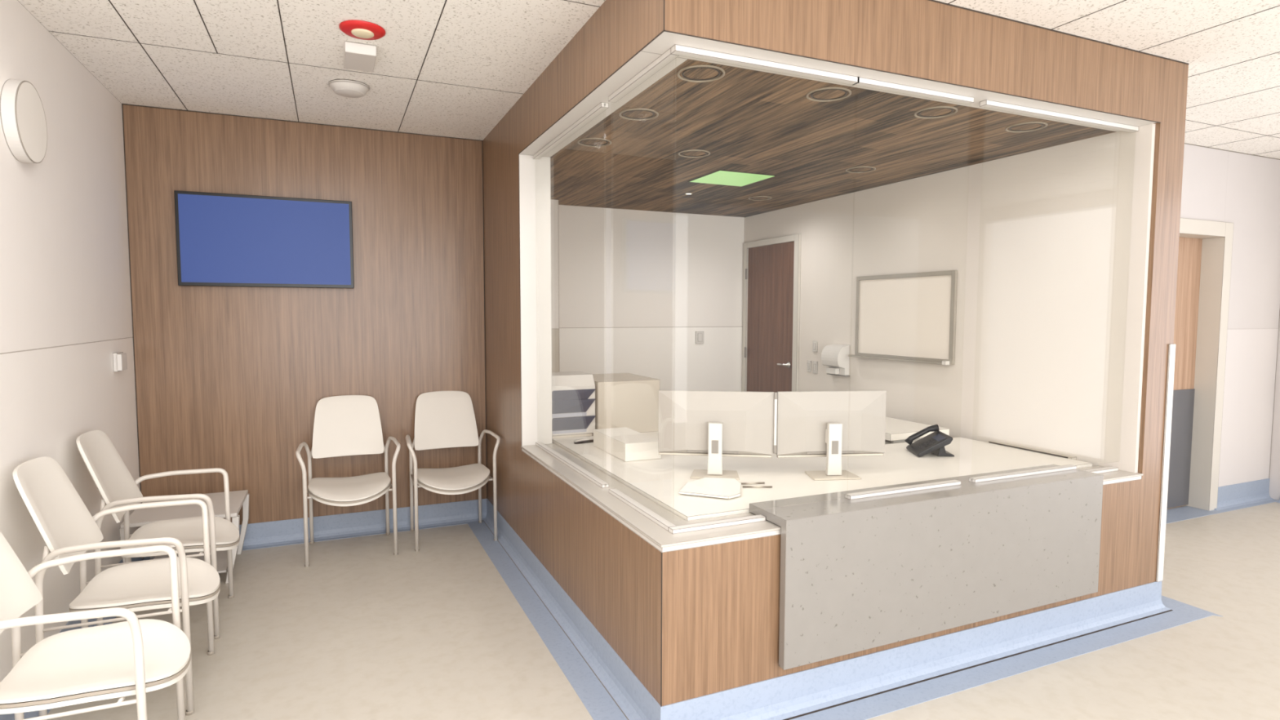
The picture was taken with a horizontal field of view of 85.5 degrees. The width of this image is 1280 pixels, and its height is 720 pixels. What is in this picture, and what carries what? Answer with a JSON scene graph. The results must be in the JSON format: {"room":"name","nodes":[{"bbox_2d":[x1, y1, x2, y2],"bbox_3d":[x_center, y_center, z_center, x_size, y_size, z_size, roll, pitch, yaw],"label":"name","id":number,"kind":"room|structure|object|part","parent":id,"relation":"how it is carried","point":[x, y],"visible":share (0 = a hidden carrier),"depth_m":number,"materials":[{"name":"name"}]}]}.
{"room":"hospital interior","nodes":[
{"label":"hospital interior","id":0,"kind":"room"},
{"bbox_2d":[0,0,143,682],"bbox_3d":[-1.592,0.095,0.720,0.120,2.757,7.576,-2,4,-24],"label":"wall","id":1,"kind":"structure","parent":0,"point":[65,300],"depth_m":3.09,"materials":[{"name":"paint"}]},
{"bbox_2d":[0,79,47,163],"bbox_3d":[-2.414,-0.934,2.720,0.047,0.310,0.310,-2,4,-24],"label":"disc","id":2,"kind":"object","parent":1,"relation":"attached to","point":[23,117],"visible":1,"depth_m":2.66,"materials":[{"name":"plastic"}]},
{"bbox_2d":[0,557,143,719],"bbox_3d":[-1.487,1.395,0.812,0.080,0.150,7.496,-2,4,-24],"label":"baseboard","id":3,"kind":"structure","parent":1,"relation":"attached to","point":[33,713],"depth_m":3.06,"materials":[{"name":"blue plastic"}]},
{"bbox_2d":[112,351,127,371],"bbox_3d":[-2.893,0.010,3.858,0.044,0.103,0.135,-2,4,-24],"label":"wall thermostat","id":4,"kind":"object","parent":1,"relation":"attached to","point":[119,358],"visible":1,"depth_m":3.81,"materials":[{"name":"white plastic"}]},
{"bbox_2d":[121,103,487,524],"bbox_3d":[-2.176,-0.172,4.649,2.246,2.757,0.102,-2,4,-24],"label":"wall","id":5,"kind":"structure","parent":0,"point":[233,380],"depth_m":4.56,"materials":[{"name":"brown wood"}]},
{"bbox_2d":[173,190,354,288],"bbox_3d":[-2.374,-0.754,4.432,0.993,0.573,0.062,-2,4,-24],"label":"television","id":6,"kind":"object","parent":5,"relation":"attached to","point":[223,239],"visible":1,"depth_m":4.39,"materials":[{"name":"blue"}]},
{"bbox_2d":[142,498,486,559],"bbox_3d":[-2.090,1.132,4.682,2.115,0.150,0.075,-2,4,-24],"label":"baseboard","id":7,"kind":"structure","parent":5,"relation":"attached to","point":[328,527],"depth_m":4.77,"materials":[{"name":"blue plastic"}]},
{"bbox_2d":[482,0,688,679],"bbox_3d":[-0.600,-0.132,4.098,0.191,2.757,3.762,-2,4,-24],"label":"wall","id":8,"kind":"structure","parent":0,"point":[593,556],"depth_m":3.93,"materials":[{"name":"brown wood"}]},
{"bbox_2d":[467,498,661,719],"bbox_3d":[-0.570,1.203,3.685,0.160,0.150,3.136,-2,4,-24],"label":"baseboard","id":9,"kind":"structure","parent":8,"relation":"attached to","point":[608,689],"depth_m":3.20,"materials":[{"name":"blue plastic"}]},
{"bbox_2d":[533,102,608,488],"bbox_3d":[-0.385,-0.309,3.615,0.034,1.718,1.129,-2,4,-24],"label":"window","id":10,"kind":"structure","parent":8,"relation":"in","point":[602,107],"depth_m":3.47,"materials":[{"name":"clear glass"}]},
{"bbox_2d":[608,48,679,531],"bbox_3d":[0.000,-0.250,2.751,0.034,1.718,0.597,-2,4,-24],"label":"window","id":11,"kind":"structure","parent":8,"relation":"in","point":[667,57],"depth_m":2.70,"materials":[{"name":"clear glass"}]},
{"bbox_2d":[551,199,745,391],"bbox_3d":[-0.083,-0.273,6.193,2.455,2.757,0.343,-2,4,-24],"label":"wall","id":12,"kind":"structure","parent":0,"point":[632,291],"depth_m":6.32,"materials":[{"name":"paint"}]},
{"bbox_2d":[694,331,703,343],"bbox_3d":[0.564,-0.214,6.551,0.085,0.115,0.020,-2,4,-24],"label":"light switch","id":13,"kind":"object","parent":12,"relation":"attached to","point":[699,335],"visible":1,"depth_m":6.54,"materials":[{"name":"white plastic"}]},
{"bbox_2d":[17,0,1279,159],"bbox_3d":[2.040,-1.477,2.761,8.800,0.121,8.550,-2,4,-24],"label":"ceiling","id":14,"kind":"structure","parent":0,"point":[455,68],"depth_m":3.25,"materials":[{"name":"tile"}]},
{"bbox_2d":[328,79,369,97],"bbox_3d":[-1.580,-1.469,3.767,0.206,0.046,0.206,-2,4,-24],"label":"smoke detector","id":15,"kind":"object","parent":14,"relation":"attached to","point":[343,87],"visible":1,"depth_m":3.71,"materials":[{"name":"white plastic"}]},
{"bbox_2d":[343,41,376,72],"bbox_3d":[-1.337,-1.438,3.305,0.135,0.043,0.284,-2,4,-24],"label":"ceiling box","id":16,"kind":"object","parent":14,"relation":"attached to","point":[357,56],"visible":1,"depth_m":3.23,"materials":[{"name":"white plastic"}]},
{"bbox_2d":[338,20,385,39],"bbox_3d":[-1.208,-1.428,3.017,0.188,0.024,0.188,-2,4,-24],"label":"fire alarm","id":17,"kind":"object","parent":14,"relation":"attached to","point":[359,29],"visible":1,"depth_m":2.98,"materials":[{"name":"red plastic"}]},
{"bbox_2d":[47,502,1279,719],"bbox_3d":[2.318,1.437,2.317,8.800,0.120,9.950,-2,4,-24],"label":"floor","id":18,"kind":"structure","parent":0,"point":[364,631],"depth_m":3.13,"materials":[{"name":"plastic"}]},
{"bbox_2d":[0,531,191,719],"bbox_3d":[-1.755,0.896,2.136,0.614,0.966,0.595,-2,4,-24],"label":"chair","id":19,"kind":"object","parent":18,"relation":"on","point":[132,656],"visible":1,"depth_m":2.15,"materials":[{"name":"white plastic"}]},
{"bbox_3d":[-1.953,0.613,2.028,0.179,0.388,0.437,-2,4,-24],"label":"backrest","id":20,"kind":"part","parent":19,"relation":"part of","materials":[{"name":"white plastic"}]},
{"bbox_3d":[-1.642,1.043,1.909,0.471,0.705,0.059,-1,4,-22],"label":"arm and leg tube","id":21,"kind":"part","parent":19,"relation":"part of","materials":[{"name":"white metal"}]},
{"bbox_3d":[-1.653,0.990,1.934,0.441,0.018,0.053,-2,4,-24],"label":"rail","id":22,"kind":"part","parent":19,"relation":"part of","materials":[{"name":"white metal"}]},
{"bbox_2d":[13,456,220,719],"bbox_3d":[-2.025,0.854,2.744,0.614,0.966,0.595,-2,4,-24],"label":"chair","id":23,"kind":"object","parent":18,"relation":"on","point":[64,522],"visible":0.88,"depth_m":2.67,"materials":[{"name":"white plastic"}]},
{"bbox_3d":[-2.224,0.572,2.636,0.179,0.388,0.437,-2,4,-24],"label":"backrest","id":24,"kind":"part","parent":23,"relation":"part of","materials":[{"name":"white plastic"}]},
{"bbox_3d":[-1.923,0.948,2.542,0.441,0.018,0.053,-2,4,-24],"label":"rail","id":25,"kind":"part","parent":23,"relation":"part of","materials":[{"name":"white metal"}]},
{"bbox_3d":[-1.912,1.001,2.518,0.471,0.705,0.059,-1,4,-22],"label":"arm and leg tube","id":26,"kind":"part","parent":23,"relation":"part of","materials":[{"name":"white metal"}]},
{"bbox_3d":[-2.124,0.968,2.995,0.471,0.705,0.059,-2,4,-26],"label":"arm and leg tube","id":27,"kind":"part","parent":23,"relation":"part of","materials":[{"name":"white metal"}]},
{"bbox_2d":[75,430,239,639],"bbox_3d":[-2.297,0.812,3.356,0.614,0.966,0.595,-2,4,-24],"label":"chair","id":28,"kind":"object","parent":18,"relation":"on","point":[117,487],"visible":0.73,"depth_m":3.31,"materials":[{"name":"white plastic"}]},
{"bbox_3d":[-2.496,0.530,3.248,0.179,0.388,0.437,-2,4,-24],"label":"backrest","id":29,"kind":"part","parent":28,"relation":"part of","materials":[{"name":"white plastic"}]},
{"bbox_3d":[-2.195,0.906,3.154,0.441,0.018,0.053,-2,4,-24],"label":"rail","id":30,"kind":"part","parent":28,"relation":"part of","materials":[{"name":"white metal"}]},
{"bbox_3d":[-2.184,0.959,3.130,0.471,0.705,0.059,-1,4,-22],"label":"arm and leg tube","id":31,"kind":"part","parent":28,"relation":"part of","materials":[{"name":"white metal"}]},
{"bbox_3d":[-2.396,0.926,3.607,0.471,0.705,0.059,-2,4,-26],"label":"arm and leg tube","id":32,"kind":"part","parent":28,"relation":"part of","materials":[{"name":"white metal"}]},
{"bbox_2d":[119,489,249,583],"bbox_3d":[-2.624,1.048,4.052,0.556,0.400,0.560,-2,4,-24],"label":"side table","id":33,"kind":"object","parent":18,"relation":"on","point":[237,499],"visible":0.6,"depth_m":3.97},
{"bbox_3d":[-2.752,1.082,3.717,0.050,0.378,0.028,-2,4,-24],"label":"leg","id":34,"kind":"part","parent":33,"relation":"part of","materials":[{"name":"white metal"}]},
{"bbox_3d":[-2.303,1.069,3.916,0.080,0.378,0.028,-2,4,-24],"label":"leg","id":35,"kind":"part","parent":33,"relation":"part of","materials":[{"name":"white metal"}]},
{"bbox_3d":[-2.510,1.037,4.381,0.080,0.378,0.028,-2,4,-24],"label":"leg","id":36,"kind":"part","parent":33,"relation":"part of","materials":[{"name":"white metal"}]},
{"bbox_2d":[295,395,400,567],"bbox_3d":[-1.864,0.739,4.449,0.595,0.966,0.614,-2,4,-24],"label":"chair","id":37,"kind":"object","parent":18,"relation":"on","point":[344,425],"visible":1,"depth_m":4.55,"materials":[{"name":"white plastic"}]},
{"bbox_3d":[-2.100,0.877,4.345,0.059,0.705,0.471,-1,4,-22],"label":"arm and leg tube","id":38,"kind":"part","parent":37,"relation":"part of","materials":[{"name":"white metal"}]},
{"bbox_3d":[-1.952,0.437,4.628,0.437,0.388,0.179,-2,4,-24],"label":"backrest","id":39,"kind":"part","parent":37,"relation":"part of","materials":[{"name":"white plastic"}]},
{"bbox_3d":[-1.622,0.864,4.557,0.059,0.705,0.471,-2,4,-26],"label":"arm and leg tube","id":40,"kind":"part","parent":37,"relation":"part of","materials":[{"name":"white metal"}]},
{"bbox_2d":[405,391,500,551],"bbox_3d":[-1.290,0.722,4.721,0.595,0.966,0.614,-2,4,-24],"label":"chair","id":41,"kind":"object","parent":18,"relation":"on","point":[442,419],"visible":1,"depth_m":4.83,"materials":[{"name":"white plastic"}]},
{"bbox_3d":[-1.526,0.860,4.617,0.059,0.705,0.471,-1,4,-22],"label":"arm and leg tube","id":42,"kind":"part","parent":41,"relation":"part of","materials":[{"name":"white metal"}]},
{"bbox_3d":[-1.498,0.808,4.624,0.053,0.018,0.441,-2,4,-24],"label":"rail","id":43,"kind":"part","parent":41,"relation":"part of","materials":[{"name":"white metal"}]},
{"bbox_3d":[-1.378,0.420,4.900,0.437,0.388,0.179,-2,4,-24],"label":"backrest","id":44,"kind":"part","parent":41,"relation":"part of","materials":[{"name":"white plastic"}]},
{"bbox_3d":[-1.048,0.846,4.828,0.059,0.705,0.471,-2,4,-26],"label":"arm and leg tube","id":45,"kind":"part","parent":41,"relation":"part of","materials":[{"name":"white metal"}]},
{"bbox_2d":[552,431,1092,520],"bbox_3d":[0.778,0.859,4.338,2.435,0.753,2.543,-2,4,-24],"label":"reception desk","id":46,"kind":"object","parent":18,"relation":"on","point":[660,481],"visible":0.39,"depth_m":3.48,"materials":[{"name":"laminate"}]},
{"bbox_2d":[551,371,595,439],"bbox_3d":[-0.470,0.283,4.459,0.287,0.389,0.298,-2,4,-24],"label":"paper tray","id":47,"kind":"object","parent":46,"relation":"on","point":[573,393],"visible":0.79,"depth_m":4.34,"materials":[{"name":"grey plastic"}]},
{"bbox_2d":[551,415,595,431],"bbox_3d":[-0.411,0.397,4.336,0.284,0.081,0.012,-2,4,-24],"label":"tray","id":48,"kind":"object","parent":47,"relation":"on","point":[560,423],"depth_m":4.34,"materials":[{"name":"grey plastic"}]},
{"bbox_2d":[551,398,595,413],"bbox_3d":[-0.411,0.289,4.329,0.284,0.082,0.012,-2,4,-24],"label":"tray","id":49,"kind":"object","parent":47,"relation":"on","point":[559,406],"depth_m":4.33,"materials":[{"name":"grey plastic"}]},
{"bbox_2d":[551,388,595,400],"bbox_3d":[-0.411,0.218,4.324,0.284,0.062,0.012,-2,4,-24],"label":"tray","id":50,"kind":"object","parent":47,"relation":"on","point":[557,394],"depth_m":4.32,"materials":[{"name":"grey plastic"}]},
{"bbox_2d":[573,435,593,444],"bbox_3d":[-0.329,0.480,4.171,0.149,0.036,0.026,-2,5,-32],"label":"stapler","id":51,"kind":"object","parent":46,"relation":"on","point":[582,440],"visible":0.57,"depth_m":4.16,"materials":[{"name":"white plastic"}]},
{"bbox_2d":[592,373,659,432],"bbox_3d":[-0.179,0.288,4.727,0.435,0.344,0.545,-2,4,-24],"label":"equipment box","id":52,"kind":"object","parent":46,"relation":"on","point":[630,401],"visible":0.64,"depth_m":4.49,"materials":[{"name":"grey plastic"}]},
{"bbox_2d":[593,426,661,462],"bbox_3d":[-0.080,0.469,3.895,0.212,0.098,0.485,-2,4,-24],"label":"storage box","id":53,"kind":"object","parent":46,"relation":"on","point":[626,444],"visible":0.89,"depth_m":3.74,"materials":[{"name":"cardboard"}]},
{"bbox_2d":[678,477,741,498],"bbox_3d":[0.332,0.561,3.059,0.256,0.028,0.286,2,4,20],"label":"desk pad","id":54,"kind":"object","parent":46,"relation":"on","point":[714,487],"visible":1,"depth_m":3.01,"materials":[{"name":"paper"}]},
{"bbox_2d":[657,390,777,479],"bbox_3d":[0.369,0.355,3.322,0.571,0.403,0.160,1,4,7],"label":"computer monitor","id":55,"kind":"object","parent":46,"relation":"on","point":[715,424],"visible":0.98,"depth_m":3.33,"materials":[{"name":"white plastic"}]},
{"bbox_2d":[740,482,764,484],"bbox_3d":[0.508,0.564,3.166,0.125,0.008,0.008,0,4,-8],"label":"pen","id":56,"kind":"object","parent":46,"relation":"on","point":[740,482],"visible":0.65,"depth_m":3.16,"materials":[{"name":"grey plastic"}]},
{"bbox_2d":[742,485,772,488],"bbox_3d":[0.526,0.568,3.102,0.132,0.008,0.008,0,4,1],"label":"pen","id":57,"kind":"object","parent":46,"relation":"on","point":[767,486],"visible":1,"depth_m":3.10,"materials":[{"name":"grey plastic"}]},
{"bbox_2d":[776,390,886,480],"bbox_3d":[0.931,0.355,3.317,0.540,0.405,0.160,0,4,-6],"label":"computer monitor","id":58,"kind":"object","parent":46,"relation":"on","point":[833,425],"visible":1,"depth_m":3.32,"materials":[{"name":"white plastic"}]},
{"bbox_2d":[904,424,954,457],"bbox_3d":[1.612,0.445,3.863,0.225,0.155,0.220,0,4,5],"label":"desk telephone","id":59,"kind":"object","parent":46,"relation":"on","point":[935,442],"visible":1,"depth_m":3.84,"materials":[{"name":"black plastic"}]},
{"bbox_3d":[2.238,0.526,3.979,0.039,0.034,0.520,-2,4,-24],"label":"cable rail","id":60,"kind":"part","parent":46,"relation":"part of","materials":[{"name":"grey plastic"}]},
{"bbox_2d":[884,417,949,444],"bbox_3d":[1.561,0.813,4.698,0.485,0.800,0.855,-2,4,-24],"label":"base cabinet","id":61,"kind":"object","parent":18,"relation":"on","point":[897,431],"visible":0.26,"depth_m":4.35,"materials":[{"name":"laminate"}]},
{"bbox_2d":[550,58,1116,217],"bbox_3d":[0.594,-1.265,4.601,2.455,0.060,3.472,-2,4,-24],"label":"ceiling","id":62,"kind":"structure","parent":0,"point":[749,121],"depth_m":3.80,"materials":[{"name":"brown wood"}]},
{"bbox_2d":[577,137,611,146],"bbox_3d":[-0.247,-1.176,3.748,0.184,0.006,0.184,-2,4,-24],"label":"recessed light","id":63,"kind":"object","parent":62,"relation":"in","point":[589,142],"visible":1,"depth_m":3.75,"materials":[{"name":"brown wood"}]},
{"bbox_2d":[618,108,658,120],"bbox_3d":[-0.005,-1.140,3.220,0.184,0.006,0.184,-2,4,-24],"label":"recessed light","id":64,"kind":"object","parent":62,"relation":"in","point":[636,114],"visible":1,"depth_m":3.22,"materials":[{"name":"brown wood"}]},
{"bbox_2d":[678,149,710,157],"bbox_3d":[0.314,-1.192,4.008,0.184,0.006,0.184,-2,4,-24],"label":"recessed light","id":65,"kind":"object","parent":62,"relation":"in","point":[692,153],"visible":1,"depth_m":4.00,"materials":[{"name":"brown wood"}]},
{"bbox_2d":[676,64,724,82],"bbox_3d":[0.235,-1.102,2.672,0.184,0.006,0.184,-2,4,-24],"label":"recessed light","id":66,"kind":"object","parent":62,"relation":"in","point":[700,73],"visible":1,"depth_m":2.67,"materials":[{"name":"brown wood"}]},
{"bbox_2d":[688,169,776,186],"bbox_3d":[0.625,-1.242,4.748,0.440,0.006,0.432,-2,4,-24],"label":"ceiling panel","id":67,"kind":"object","parent":62,"relation":"attached to","point":[723,177],"visible":1,"depth_m":4.72,"materials":[{"name":"green plastic"}]},
{"bbox_2d":[748,195,771,200],"bbox_3d":[0.963,-1.296,5.556,0.184,0.006,0.184,-2,4,-24],"label":"recessed light","id":68,"kind":"object","parent":62,"relation":"in","point":[757,197],"visible":1,"depth_m":5.55,"materials":[{"name":"brown wood"}]},
{"bbox_2d":[806,87,851,102],"bbox_3d":[0.795,-1.118,2.921,0.184,0.006,0.184,-2,4,-24],"label":"recessed light","id":69,"kind":"object","parent":62,"relation":"in","point":[825,94],"visible":1,"depth_m":2.92,"materials":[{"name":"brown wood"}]},
{"bbox_2d":[845,166,875,173],"bbox_3d":[1.416,-1.220,4.444,0.184,0.006,0.184,-2,4,-24],"label":"recessed light","id":70,"kind":"object","parent":62,"relation":"in","point":[857,169],"visible":1,"depth_m":4.44,"materials":[{"name":"brown wood"}]},
{"bbox_2d":[914,106,957,118],"bbox_3d":[1.356,-1.134,3.178,0.184,0.006,0.184,-2,4,-24],"label":"recessed light","id":71,"kind":"object","parent":62,"relation":"in","point":[936,112],"visible":1,"depth_m":3.18,"materials":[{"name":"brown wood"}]},
{"bbox_2d":[1004,121,1047,132],"bbox_3d":[1.908,-1.150,3.424,0.184,0.006,0.184,-2,4,-24],"label":"recessed light","id":72,"kind":"object","parent":62,"relation":"in","point":[1030,126],"visible":1,"depth_m":3.42,"materials":[{"name":"brown wood"}]},
{"bbox_2d":[639,0,1188,706],"bbox_3d":[1.349,-0.054,3.011,2.870,2.757,0.191,-2,4,-24],"label":"wall","id":73,"kind":"structure","parent":0,"point":[709,615],"depth_m":2.72,"materials":[{"name":"brown wood"}]},
{"bbox_2d":[668,44,859,533],"bbox_3d":[0.480,-0.240,2.618,0.805,1.718,0.034,-2,4,-24],"label":"window","id":74,"kind":"structure","parent":73,"relation":"in","point":[679,50],"depth_m":2.55,"materials":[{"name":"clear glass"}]},
{"bbox_2d":[520,443,1143,552],"bbox_3d":[0.901,0.556,3.807,2.674,0.030,1.939,-2,4,-24],"label":"sill","id":75,"kind":"structure","parent":73,"relation":"on","point":[651,532],"depth_m":2.77,"materials":[{"name":"white stone"}]},
{"bbox_2d":[749,464,1103,670],"bbox_3d":[1.312,0.840,3.038,1.808,0.568,0.249,-2,4,-24],"label":"countertop","id":76,"kind":"structure","parent":75,"relation":"on","point":[857,575],"depth_m":2.86,"materials":[{"name":"stone"}]},
{"bbox_2d":[844,76,973,499],"bbox_3d":[1.130,-0.277,2.905,0.632,1.680,0.034,-2,4,-24],"label":"window","id":77,"kind":"structure","parent":73,"relation":"in","point":[865,82],"depth_m":2.88,"materials":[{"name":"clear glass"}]},
{"bbox_2d":[660,581,1213,719],"bbox_3d":[1.418,1.257,2.940,3.189,0.150,0.160,-2,4,-24],"label":"baseboard","id":78,"kind":"structure","parent":73,"relation":"attached to","point":[873,685],"depth_m":2.92,"materials":[{"name":"blue plastic"}]},
{"bbox_2d":[968,99,1138,483],"bbox_3d":[1.969,-0.282,3.277,1.055,1.718,0.034,-2,4,-24],"label":"window","id":79,"kind":"structure","parent":73,"relation":"in","point":[988,104],"depth_m":3.22,"materials":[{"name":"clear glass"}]},
{"bbox_2d":[1155,343,1176,582],"bbox_3d":[2.673,0.529,3.559,0.048,1.225,0.058,-2,4,-24],"label":"guard","id":80,"kind":"object","parent":73,"relation":"attached to","point":[1171,349],"visible":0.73,"depth_m":3.53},
{"bbox_2d":[1161,595,1222,616],"bbox_3d":[2.643,1.192,3.949,0.190,0.150,1.075,-2,4,-24],"label":"baseboard","id":81,"kind":"structure","parent":73,"relation":"attached to","point":[1168,602],"depth_m":3.61,"materials":[{"name":"blue plastic"}]},
{"bbox_2d":[744,123,1155,472],"bbox_3d":[1.830,-0.200,5.186,0.224,2.757,3.740,-2,4,-24],"label":"wall","id":82,"kind":"structure","parent":0,"point":[1048,248],"depth_m":4.06,"materials":[{"name":"paint"}]},
{"bbox_2d":[742,233,801,453],"bbox_3d":[1.166,-0.001,6.344,0.060,2.200,0.864,-2,4,-24],"label":"door","id":83,"kind":"structure","parent":82,"relation":"in","point":[771,268],"depth_m":6.29,"materials":[{"name":"brown wood"}]},
{"bbox_3d":[1.263,0.040,6.113,0.050,0.052,0.157,-2,4,-24],"label":"handle","id":84,"kind":"part","parent":83,"relation":"part of","materials":[{"name":"silver metal"}]},
{"bbox_2d":[807,360,811,372],"bbox_3d":[1.421,0.053,5.825,0.016,0.095,0.045,-2,4,-24],"label":"light switch","id":85,"kind":"object","parent":82,"relation":"attached to","point":[809,362],"visible":1,"depth_m":5.82,"materials":[{"name":"white plastic"}]},
{"bbox_2d":[813,360,817,373],"bbox_3d":[1.454,0.062,5.753,0.016,0.100,0.050,-2,4,-24],"label":"light switch","id":86,"kind":"object","parent":82,"relation":"attached to","point":[815,363],"visible":1,"depth_m":5.74,"materials":[{"name":"white plastic"}]},
{"bbox_2d":[813,341,817,351],"bbox_3d":[1.451,-0.112,5.747,0.016,0.090,0.050,-2,4,-24],"label":"light switch","id":87,"kind":"object","parent":82,"relation":"attached to","point":[815,343],"visible":1,"depth_m":5.73,"materials":[{"name":"white plastic"}]},
{"bbox_2d":[821,343,849,376],"bbox_3d":[1.532,0.000,5.444,0.118,0.244,0.220,-2,4,-24],"label":"dispenser","id":88,"kind":"object","parent":82,"relation":"attached to","point":[835,357],"visible":1,"depth_m":5.38,"materials":[{"name":"white plastic"}]},
{"bbox_3d":[1.517,0.085,5.453,0.043,0.046,0.110,-2,4,-24],"label":"push lever","id":89,"kind":"part","parent":88,"relation":"part of","materials":[{"name":"white plastic"}]},
{"bbox_3d":[1.564,0.118,5.466,0.048,0.006,0.220,-2,4,-24],"label":"plate","id":90,"kind":"part","parent":88,"relation":"part of","materials":[{"name":"white plastic"}]},
{"bbox_2d":[848,270,957,364],"bbox_3d":[1.812,-0.298,4.865,0.061,0.608,0.939,-2,4,-24],"label":"whiteboard","id":91,"kind":"object","parent":82,"relation":"attached to","point":[903,317],"visible":1,"depth_m":4.80,"materials":[{"name":"metal"}]},
{"bbox_2d":[848,355,941,364],"bbox_3d":[1.792,-0.005,4.903,0.036,0.014,0.889,-2,4,-24],"label":"marker tray","id":92,"kind":"object","parent":91,"relation":"on","point":[895,357],"depth_m":4.81,"materials":[{"name":"metal"}]},
{"bbox_2d":[941,360,949,364],"bbox_3d":[1.978,0.018,4.484,0.040,0.028,0.030,-2,4,-24],"label":"eraser","id":93,"kind":"object","parent":91,"relation":"on","point":[943,362],"depth_m":4.47,"materials":[{"name":"white"}]},
{"bbox_2d":[1180,142,1279,487],"bbox_3d":[3.716,-0.193,5.134,3.181,2.757,0.251,-2,4,-24],"label":"wall","id":94,"kind":"structure","parent":0,"point":[1242,189],"depth_m":5.46,"materials":[{"name":"paint"}]},
{"bbox_2d":[1167,217,1233,511],"bbox_3d":[3.988,0.070,5.235,1.065,2.220,0.220,-2,4,-24],"label":"door","id":95,"kind":"structure","parent":94,"relation":"in","point":[1205,246],"depth_m":5.37,"materials":[{"name":"brown wood"}]},
{"bbox_3d":[3.974,0.699,5.312,0.850,0.925,0.006,-2,4,-24],"label":"kick plate","id":96,"kind":"part","parent":95,"relation":"part of","materials":[{"name":"silver metal"}]},
{"bbox_2d":[1166,478,1278,523],"bbox_3d":[3.846,1.101,5.169,2.981,0.170,0.215,-2,4,-24],"label":"baseboard","id":97,"kind":"structure","parent":94,"relation":"attached to","point":[1253,493],"depth_m":5.52,"materials":[{"name":"blue plastic"}]},
{"bbox_2d":[1269,319,1279,500],"bbox_3d":[6.350,-0.061,3.269,0.120,2.757,5.805,-2,4,-24],"label":"wall","id":98,"kind":"structure","parent":0,"point":[1274,473],"depth_m":5.69,"materials":[{"name":"paint"}]}
]}

